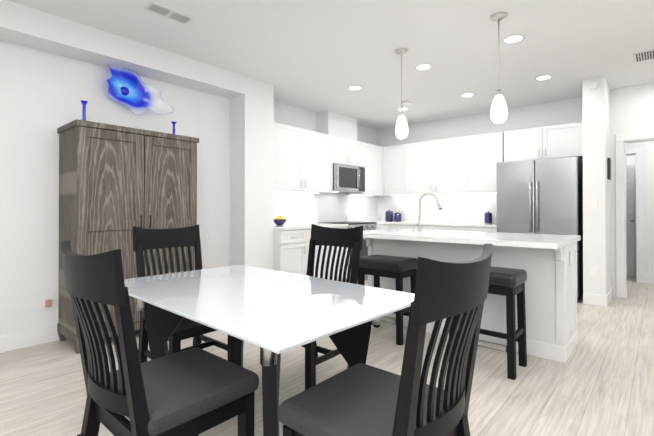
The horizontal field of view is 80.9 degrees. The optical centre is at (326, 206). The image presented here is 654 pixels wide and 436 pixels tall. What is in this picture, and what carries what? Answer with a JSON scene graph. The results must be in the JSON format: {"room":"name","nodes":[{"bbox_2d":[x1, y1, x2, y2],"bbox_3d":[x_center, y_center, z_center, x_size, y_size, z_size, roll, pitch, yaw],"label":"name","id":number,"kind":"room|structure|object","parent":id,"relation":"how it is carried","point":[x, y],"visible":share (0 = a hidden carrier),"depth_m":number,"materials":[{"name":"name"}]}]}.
{"room":"kitchen","nodes":[
{"label":"kitchen","id":0,"kind":"room"},
{"bbox_2d":[0,40,229,335],"bbox_3d":[-2.926,-0.191,2.778,0.150,2.690,5.140,0,0,41],"label":"wall","id":1,"kind":"structure","parent":0,"point":[43,94],"depth_m":3.29,"materials":[{"name":"paint"}]},
{"bbox_2d":[0,326,58,352],"bbox_3d":[-2.863,1.088,2.717,0.016,0.130,5.140,0,0,41],"label":"baseboard","id":2,"kind":"structure","parent":1,"relation":"attached to","point":[16,341],"depth_m":3.17,"materials":[{"name":"white wood"}]},
{"bbox_2d":[42,293,52,307],"bbox_3d":[-2.375,0.796,3.265,0.034,0.120,0.075,0,0,41],"label":"outlet","id":3,"kind":"object","parent":1,"relation":"attached to","point":[47,299],"visible":1,"depth_m":3.26,"materials":[{"name":"white plastic"}]},
{"bbox_2d":[121,86,128,95],"bbox_3d":[-1.966,-1.127,3.724,0.062,0.090,0.090,0,0,41],"label":"wall mount","id":4,"kind":"object","parent":1,"relation":"attached to","point":[124,91],"visible":0.88,"depth_m":3.70,"materials":[{"name":"blue"}]},
{"bbox_2d":[107,65,173,114],"bbox_3d":[-1.845,-1.123,3.790,0.136,0.441,0.636,0,0,41],"label":"wall art","id":5,"kind":"object","parent":4,"relation":"attached to","point":[140,96],"visible":0.94,"depth_m":3.76},
{"bbox_2d":[0,0,244,98],"bbox_3d":[-2.756,-1.432,2.637,0.300,0.210,5.140,0,0,41],"label":"soffit","id":6,"kind":"structure","parent":0,"point":[25,26],"depth_m":3.40,"materials":[{"name":"paint"}]},
{"bbox_2d":[230,76,273,269],"bbox_3d":[-1.065,-0.181,4.858,0.670,2.690,0.440,0,0,41],"label":"wall","id":7,"kind":"structure","parent":0,"point":[252,176],"depth_m":4.60,"materials":[{"name":"paint"}]},
{"bbox_2d":[274,101,377,222],"bbox_3d":[-0.042,-0.173,6.432,0.150,2.690,3.280,0,0,41],"label":"wall","id":8,"kind":"structure","parent":0,"point":[333,207],"depth_m":6.18,"materials":[{"name":"paint"}]},
{"bbox_2d":[274,122,305,192],"bbox_3d":[-0.684,-0.669,5.312,0.346,0.890,0.733,0,0,41],"label":"upper cabinet","id":9,"kind":"object","parent":8,"relation":"attached to","point":[304,160],"depth_m":5.26,"materials":[{"name":"white wood"}]},
{"bbox_2d":[306,130,333,193],"bbox_3d":[-0.278,-0.666,5.779,0.346,0.890,0.734,0,0,41],"label":"upper cabinet","id":10,"kind":"object","parent":8,"relation":"attached to","point":[319,146],"depth_m":5.72,"materials":[{"name":"white wood"}]},
{"bbox_2d":[285,215,377,222],"bbox_3d":[-0.023,0.207,6.315,0.020,0.099,3.122,0,0,41],"label":"backsplash","id":11,"kind":"structure","parent":8,"relation":"attached to","point":[348,218],"depth_m":6.12,"materials":[{"name":"white tile"}]},
{"bbox_2d":[334,136,361,165],"bbox_3d":[0.214,-0.894,6.347,0.346,0.428,0.754,0,0,41],"label":"upper cabinet","id":12,"kind":"object","parent":8,"relation":"attached to","point":[346,151],"depth_m":6.22,"materials":[{"name":"white wood"}]},
{"bbox_2d":[333,163,364,192],"bbox_3d":[0.257,-0.458,6.307,0.459,0.431,0.748,0,0,41],"label":"over-the-range microwave","id":13,"kind":"object","parent":12,"relation":"attached to","point":[348,178],"visible":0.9,"depth_m":6.13,"materials":[{"name":"silver metal"}]},
{"bbox_2d":[346,142,385,195],"bbox_3d":[0.706,-0.661,6.873,0.398,0.890,0.676,0,0,41],"label":"upper cabinet","id":14,"kind":"object","parent":8,"relation":"attached to","point":[373,156],"depth_m":6.82,"materials":[{"name":"white wood"}]},
{"bbox_2d":[0,276,653,435],"bbox_3d":[1.383,1.185,3.041,7.000,0.060,11.600,0,0,41],"label":"floor","id":15,"kind":"structure","parent":0,"point":[600,382],"depth_m":2.55,"materials":[{"name":"beige wood"}]},
{"bbox_2d":[57,119,198,353],"bbox_3d":[-1.791,0.238,3.545,0.530,1.840,1.060,0,0,41],"label":"armoire","id":16,"kind":"object","parent":15,"relation":"on","point":[117,184],"visible":0.73,"depth_m":3.27,"materials":[{"name":"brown wood"}]},
{"bbox_2d":[81,100,87,120],"bbox_3d":[-2.070,-0.793,3.270,0.057,0.215,0.057,0,0,41],"label":"vase","id":17,"kind":"object","parent":16,"relation":"on","point":[83,102],"visible":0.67,"depth_m":3.26,"materials":[{"name":"blue glass"}]},
{"bbox_2d":[171,121,176,133],"bbox_3d":[-1.546,-0.770,3.874,0.057,0.175,0.058,0,0,41],"label":"vase","id":18,"kind":"object","parent":16,"relation":"on","point":[173,122],"visible":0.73,"depth_m":3.86,"materials":[{"name":"blue glass"}]},
{"bbox_2d":[61,240,258,435],"bbox_3d":[-0.621,0.639,1.424,0.479,1.032,0.584,0,0,41],"label":"chair","id":19,"kind":"object","parent":15,"relation":"on","point":[195,391],"visible":1,"depth_m":1.26,"materials":[{"name":"black paint"}]},
{"bbox_2d":[133,224,232,362],"bbox_3d":[-0.937,0.644,2.543,0.584,1.032,0.479,0,0,41],"label":"chair","id":20,"kind":"object","parent":15,"relation":"on","point":[144,240],"visible":0.42,"depth_m":2.60,"materials":[{"name":"black paint"}]},
{"bbox_2d":[124,265,414,435],"bbox_3d":[-0.370,0.773,1.864,1.472,0.752,0.917,0,0,41],"label":"dining table","id":21,"kind":"object","parent":15,"relation":"on","point":[273,315],"visible":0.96,"depth_m":1.64,"materials":[{"name":"white glass"}]},
{"bbox_2d":[274,227,333,279],"bbox_3d":[-0.501,0.728,5.295,0.634,0.875,0.960,0,0,41],"label":"base cabinet","id":22,"kind":"object","parent":15,"relation":"on","point":[292,236],"depth_m":4.93,"materials":[{"name":"white wood"}]},
{"bbox_2d":[274,223,347,230],"bbox_3d":[-0.367,0.272,5.442,0.646,0.040,1.354,0,0,41],"label":"countertop","id":23,"kind":"structure","parent":22,"relation":"on","point":[287,226],"depth_m":5.20,"materials":[{"name":"white stone"}]},
{"bbox_2d":[274,215,286,225],"bbox_3d":[-0.637,0.181,5.173,0.196,0.136,0.196,0,0,41],"label":"fruit bowl","id":24,"kind":"object","parent":23,"relation":"on","point":[280,220],"visible":1,"depth_m":5.12,"materials":[{"name":"blue ceramic"}]},
{"bbox_2d":[301,224,362,389],"bbox_3d":[-0.092,0.645,2.613,0.479,1.032,0.584,0,0,41],"label":"chair","id":25,"kind":"object","parent":15,"relation":"on","point":[340,238],"visible":0.27,"depth_m":2.73,"materials":[{"name":"black paint"}]},
{"bbox_2d":[334,227,347,281],"bbox_3d":[-0.094,0.731,5.763,0.634,0.875,0.508,0,0,41],"label":"base cabinet","id":26,"kind":"object","parent":15,"relation":"on","point":[334,227],"depth_m":5.64,"materials":[{"name":"white wood"}]},
{"bbox_2d":[318,221,375,282],"bbox_3d":[0.353,0.710,6.218,0.680,0.922,0.752,0,0,41],"label":"range","id":27,"kind":"object","parent":15,"relation":"on","point":[366,226],"visible":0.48,"depth_m":6.08,"materials":[{"name":"silver metal"}]},
{"bbox_2d":[376,223,389,229],"bbox_3d":[0.719,0.735,6.655,0.692,0.875,0.377,0,0,41],"label":"base cabinet","id":28,"kind":"object","parent":15,"relation":"on","point":[378,225],"depth_m":6.47,"materials":[{"name":"white wood"}]},
{"bbox_2d":[278,244,491,435],"bbox_3d":[0.202,0.638,1.248,0.584,1.032,0.479,0,0,41],"label":"chair","id":29,"kind":"object","parent":15,"relation":"on","point":[360,399],"visible":1,"depth_m":1.09,"materials":[{"name":"black paint"}]},
{"bbox_2d":[358,254,417,345],"bbox_3d":[0.545,0.809,3.467,0.470,0.704,0.330,0,0,41],"label":"stool","id":30,"kind":"object","parent":15,"relation":"on","point":[397,268],"visible":0.54,"depth_m":3.33,"materials":[{"name":"black paint"}]},
{"bbox_2d":[390,223,441,229],"bbox_3d":[1.598,0.735,6.518,0.966,0.875,0.685,0,0,41],"label":"base cabinet","id":31,"kind":"object","parent":15,"relation":"on","point":[426,226],"depth_m":6.24,"materials":[{"name":"white wood"}]},
{"bbox_2d":[362,219,405,222],"bbox_3d":[0.908,0.279,6.909,0.646,0.040,1.004,0,0,41],"label":"countertop","id":32,"kind":"structure","parent":31,"relation":"on","point":[363,220],"depth_m":6.86,"materials":[{"name":"white stone"}]},
{"bbox_2d":[385,210,392,220],"bbox_3d":[1.159,0.154,7.149,0.144,0.209,0.142,0,0,41],"label":"canister","id":33,"kind":"object","parent":32,"relation":"on","point":[388,215],"visible":1,"depth_m":7.09,"materials":[{"name":"blue ceramic"}]},
{"bbox_2d":[394,212,400,220],"bbox_3d":[1.301,0.173,7.053,0.124,0.170,0.122,0,0,41],"label":"canister","id":34,"kind":"object","parent":32,"relation":"on","point":[397,216],"visible":1,"depth_m":7.00,"materials":[{"name":"blue ceramic"}]},
{"bbox_2d":[406,219,496,226],"bbox_3d":[1.943,0.276,6.240,1.794,0.040,0.656,0,0,41],"label":"countertop","id":35,"kind":"structure","parent":31,"relation":"on","point":[407,220],"depth_m":5.78,"materials":[{"name":"white stone"}]},
{"bbox_2d":[484,211,491,222],"bbox_3d":[2.517,0.159,5.983,0.116,0.187,0.114,0,0,41],"label":"canister","id":36,"kind":"object","parent":35,"relation":"on","point":[488,217],"visible":1,"depth_m":5.94,"materials":[{"name":"blue ceramic"}]},
{"bbox_2d":[442,227,496,231],"bbox_3d":[2.257,0.732,5.972,0.972,0.875,0.645,0,0,41],"label":"base cabinet","id":37,"kind":"object","parent":15,"relation":"on","point":[478,229],"depth_m":5.65,"materials":[{"name":"white"}]},
{"bbox_2d":[366,240,577,362],"bbox_3d":[1.243,0.718,3.588,1.786,0.880,0.639,0,0,41],"label":"kitchen island","id":38,"kind":"object","parent":15,"relation":"on","point":[547,263],"depth_m":3.02,"materials":[{"name":"white wood"}]},
{"bbox_2d":[363,228,580,247],"bbox_3d":[1.142,0.262,3.474,1.815,0.040,0.970,0,0,41],"label":"island countertop","id":39,"kind":"structure","parent":38,"relation":"on","point":[501,240],"depth_m":3.13,"materials":[{"name":"white stone"}]},
{"bbox_2d":[417,192,442,230],"bbox_3d":[1.025,0.045,3.864,0.275,0.394,0.093,0,0,41],"label":"faucet","id":40,"kind":"object","parent":39,"relation":"on","point":[419,223],"visible":0.98,"depth_m":3.92,"materials":[{"name":"silver metal"}]},
{"bbox_2d":[449,266,526,379],"bbox_3d":[1.179,0.806,2.823,0.470,0.704,0.330,0,0,41],"label":"stool","id":41,"kind":"object","parent":15,"relation":"on","point":[509,283],"visible":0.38,"depth_m":2.64,"materials":[{"name":"black paint"}]},
{"bbox_2d":[496,156,582,302],"bbox_3d":[2.923,0.276,5.237,0.950,1.780,0.851,0,0,41],"label":"fridge","id":42,"kind":"object","parent":15,"relation":"on","point":[540,196],"visible":0.65,"depth_m":4.90,"materials":[{"name":"grey metal"}]},
{"bbox_2d":[8,0,653,129],"bbox_3d":[1.383,-1.565,3.055,7.000,0.060,11.600,0,0,41],"label":"ceiling","id":43,"kind":"structure","parent":0,"point":[316,56],"depth_m":3.64,"materials":[{"name":"paint"}]},
{"bbox_2d":[144,1,193,23],"bbox_3d":[-1.246,-1.528,3.034,0.150,0.012,0.340,0,0,41],"label":"ceiling vent","id":44,"kind":"object","parent":43,"relation":"in","point":[164,11],"visible":1,"depth_m":3.01,"materials":[{"name":"white metal"}]},
{"bbox_2d":[348,85,361,89],"bbox_3d":[0.353,-1.522,4.904,0.179,0.006,0.179,0,0,35],"label":"recessed light","id":45,"kind":"object","parent":43,"relation":"in","point":[354,87],"depth_m":4.89,"materials":[{"name":"white"}]},
{"bbox_2d":[395,48,407,138],"bbox_3d":[0.731,-1.100,3.752,0.126,0.862,0.126,0,0,41],"label":"pendant light","id":46,"kind":"object","parent":43,"relation":"hanging from","point":[401,130],"visible":1,"depth_m":3.72,"materials":[{"name":"white glass"}]},
{"bbox_2d":[402,100,412,104],"bbox_3d":[1.151,-1.507,5.548,0.120,0.030,0.140,0,0,41],"label":"smoke detector","id":47,"kind":"object","parent":43,"relation":"attached to","point":[407,102],"visible":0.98,"depth_m":5.51,"materials":[{"name":"white plastic"}]},
{"bbox_2d":[415,64,431,69],"bbox_3d":[1.055,-1.526,4.188,0.179,0.006,0.179,0,0,17],"label":"recessed light","id":48,"kind":"object","parent":43,"relation":"in","point":[423,66],"depth_m":4.19,"materials":[{"name":"white"}]},
{"bbox_2d":[461,93,474,96],"bbox_3d":[1.912,-1.521,5.219,0.179,0.006,0.179,0,0,35],"label":"recessed light","id":49,"kind":"object","parent":43,"relation":"in","point":[466,94],"depth_m":5.23,"materials":[{"name":"white"}]},
{"bbox_2d":[490,12,507,122],"bbox_3d":[1.381,-1.103,3.081,0.126,0.862,0.126,0,0,41],"label":"pendant light","id":50,"kind":"object","parent":43,"relation":"hanging from","point":[499,112],"visible":1,"depth_m":3.05,"materials":[{"name":"white glass"}]},
{"bbox_2d":[503,34,524,42],"bbox_3d":[1.699,-1.529,3.495,0.179,0.006,0.179,0,0,17],"label":"recessed light","id":51,"kind":"object","parent":43,"relation":"in","point":[514,38],"depth_m":3.48,"materials":[{"name":"white"}]},
{"bbox_2d":[535,75,551,79],"bbox_3d":[2.556,-1.524,4.527,0.179,0.006,0.179,0,0,35],"label":"recessed light","id":52,"kind":"object","parent":43,"relation":"in","point":[544,77],"depth_m":4.51,"materials":[{"name":"white"}]},
{"bbox_2d":[633,49,653,62],"bbox_3d":[3.520,-1.526,3.609,1.000,0.011,0.300,0,0,41],"label":"ceiling vent","id":53,"kind":"object","parent":43,"relation":"in","point":[643,55],"visible":0.94,"depth_m":3.86,"materials":[{"name":"white metal"}]},
{"bbox_2d":[317,110,356,140],"bbox_3d":[0.175,-1.323,6.383,0.250,0.390,0.760,0,0,41],"label":"wall","id":54,"kind":"structure","parent":0,"point":[329,122],"depth_m":6.18,"materials":[{"name":"paint"}]},
{"bbox_2d":[378,97,582,216],"bbox_3d":[2.351,-0.173,6.426,3.470,2.690,0.150,0,0,41],"label":"wall","id":55,"kind":"structure","parent":0,"point":[566,111],"depth_m":6.37,"materials":[{"name":"paint"}]},
{"bbox_2d":[386,144,413,195],"bbox_3d":[1.299,-0.660,6.974,0.507,0.890,0.400,0,0,41],"label":"upper cabinet","id":56,"kind":"object","parent":55,"relation":"attached to","point":[395,154],"depth_m":6.85,"materials":[{"name":"white wood"}]},
{"bbox_2d":[378,215,495,222],"bbox_3d":[1.915,0.208,6.686,2.420,0.099,0.020,0,0,41],"label":"backsplash","id":57,"kind":"structure","parent":55,"relation":"attached to","point":[413,219],"depth_m":6.51,"materials":[{"name":"white tile"}]},
{"bbox_2d":[406,136,469,193],"bbox_3d":[1.881,-0.663,6.504,1.214,0.890,0.345,0,0,41],"label":"upper cabinet","id":58,"kind":"object","parent":55,"relation":"attached to","point":[442,166],"depth_m":6.31,"materials":[{"name":"white wood"}]},
{"bbox_2d":[470,131,509,193],"bbox_3d":[2.505,-0.665,5.962,0.669,0.890,0.345,0,0,41],"label":"upper cabinet","id":59,"kind":"object","parent":55,"relation":"attached to","point":[486,150],"depth_m":5.82,"materials":[{"name":"white wood"}]},
{"bbox_2d":[510,122,582,160],"bbox_3d":[3.100,-0.888,5.446,1.020,0.450,0.345,0,0,41],"label":"upper cabinet","id":60,"kind":"object","parent":55,"relation":"attached to","point":[563,140],"depth_m":5.28,"materials":[{"name":"white wood"}]},
{"bbox_2d":[582,76,610,295],"bbox_3d":[4.246,-0.176,5.793,0.220,2.690,3.300,0,0,41],"label":"wall","id":61,"kind":"structure","parent":0,"point":[596,181],"depth_m":4.56,"materials":[{"name":"paint"}]},
{"bbox_2d":[589,82,597,89],"bbox_3d":[3.157,-1.437,4.547,0.080,0.080,0.020,0,0,41],"label":"sensor","id":62,"kind":"object","parent":61,"relation":"attached to","point":[593,85],"visible":1,"depth_m":4.54,"materials":[{"name":"white plastic"}]},
{"bbox_2d":[590,267,597,277],"bbox_3d":[3.159,0.773,4.542,0.075,0.120,0.007,0,0,41],"label":"outlet","id":63,"kind":"object","parent":61,"relation":"attached to","point":[593,270],"depth_m":4.53,"materials":[{"name":"white plastic"}]},
{"bbox_2d":[607,158,610,179],"bbox_3d":[3.466,-0.467,4.710,0.024,0.260,0.200,0,0,41],"label":"tablet","id":64,"kind":"object","parent":61,"relation":"attached to","point":[608,168],"visible":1,"depth_m":4.64,"materials":[{"name":"black plastic"}]},
{"bbox_2d":[604,287,615,306],"bbox_3d":[3.473,1.098,4.699,0.040,0.130,0.676,0,0,41],"label":"baseboard","id":65,"kind":"structure","parent":61,"relation":"attached to","point":[611,293],"depth_m":4.65,"materials":[{"name":"white wood"}]},
{"bbox_2d":[610,82,653,286],"bbox_3d":[4.787,-0.185,4.091,2.830,2.690,0.120,0,0,41],"label":"wall","id":66,"kind":"structure","parent":0,"point":[631,109],"depth_m":4.88,"materials":[{"name":"paint"}]},
{"bbox_2d":[615,131,653,298],"bbox_3d":[4.161,0.118,4.620,1.090,2.090,0.140,0,0,41],"label":"door frame","id":67,"kind":"structure","parent":66,"relation":"attached to","point":[621,150],"depth_m":4.85,"materials":[{"name":"white wood"}]},
{"bbox_2d":[626,141,653,274],"bbox_3d":[6.151,-0.177,5.661,2.830,2.690,1.300,0,0,41],"label":"wall","id":68,"kind":"structure","parent":0,"point":[648,161],"depth_m":5.87,"materials":[{"name":"paint"}]},
{"bbox_2d":[626,157,635,276],"bbox_3d":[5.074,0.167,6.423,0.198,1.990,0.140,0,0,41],"label":"door","id":69,"kind":"structure","parent":68,"relation":"attached to","point":[631,213],"depth_m":6.43,"materials":[{"name":"white"}]},
{"bbox_2d":[644,275,653,283],"bbox_3d":[5.829,1.100,5.063,2.540,0.130,0.016,0,0,41],"label":"baseboard","id":70,"kind":"structure","parent":68,"relation":"attached to","point":[649,279],"depth_m":5.85,"materials":[{"name":"white wood"}]}
]}

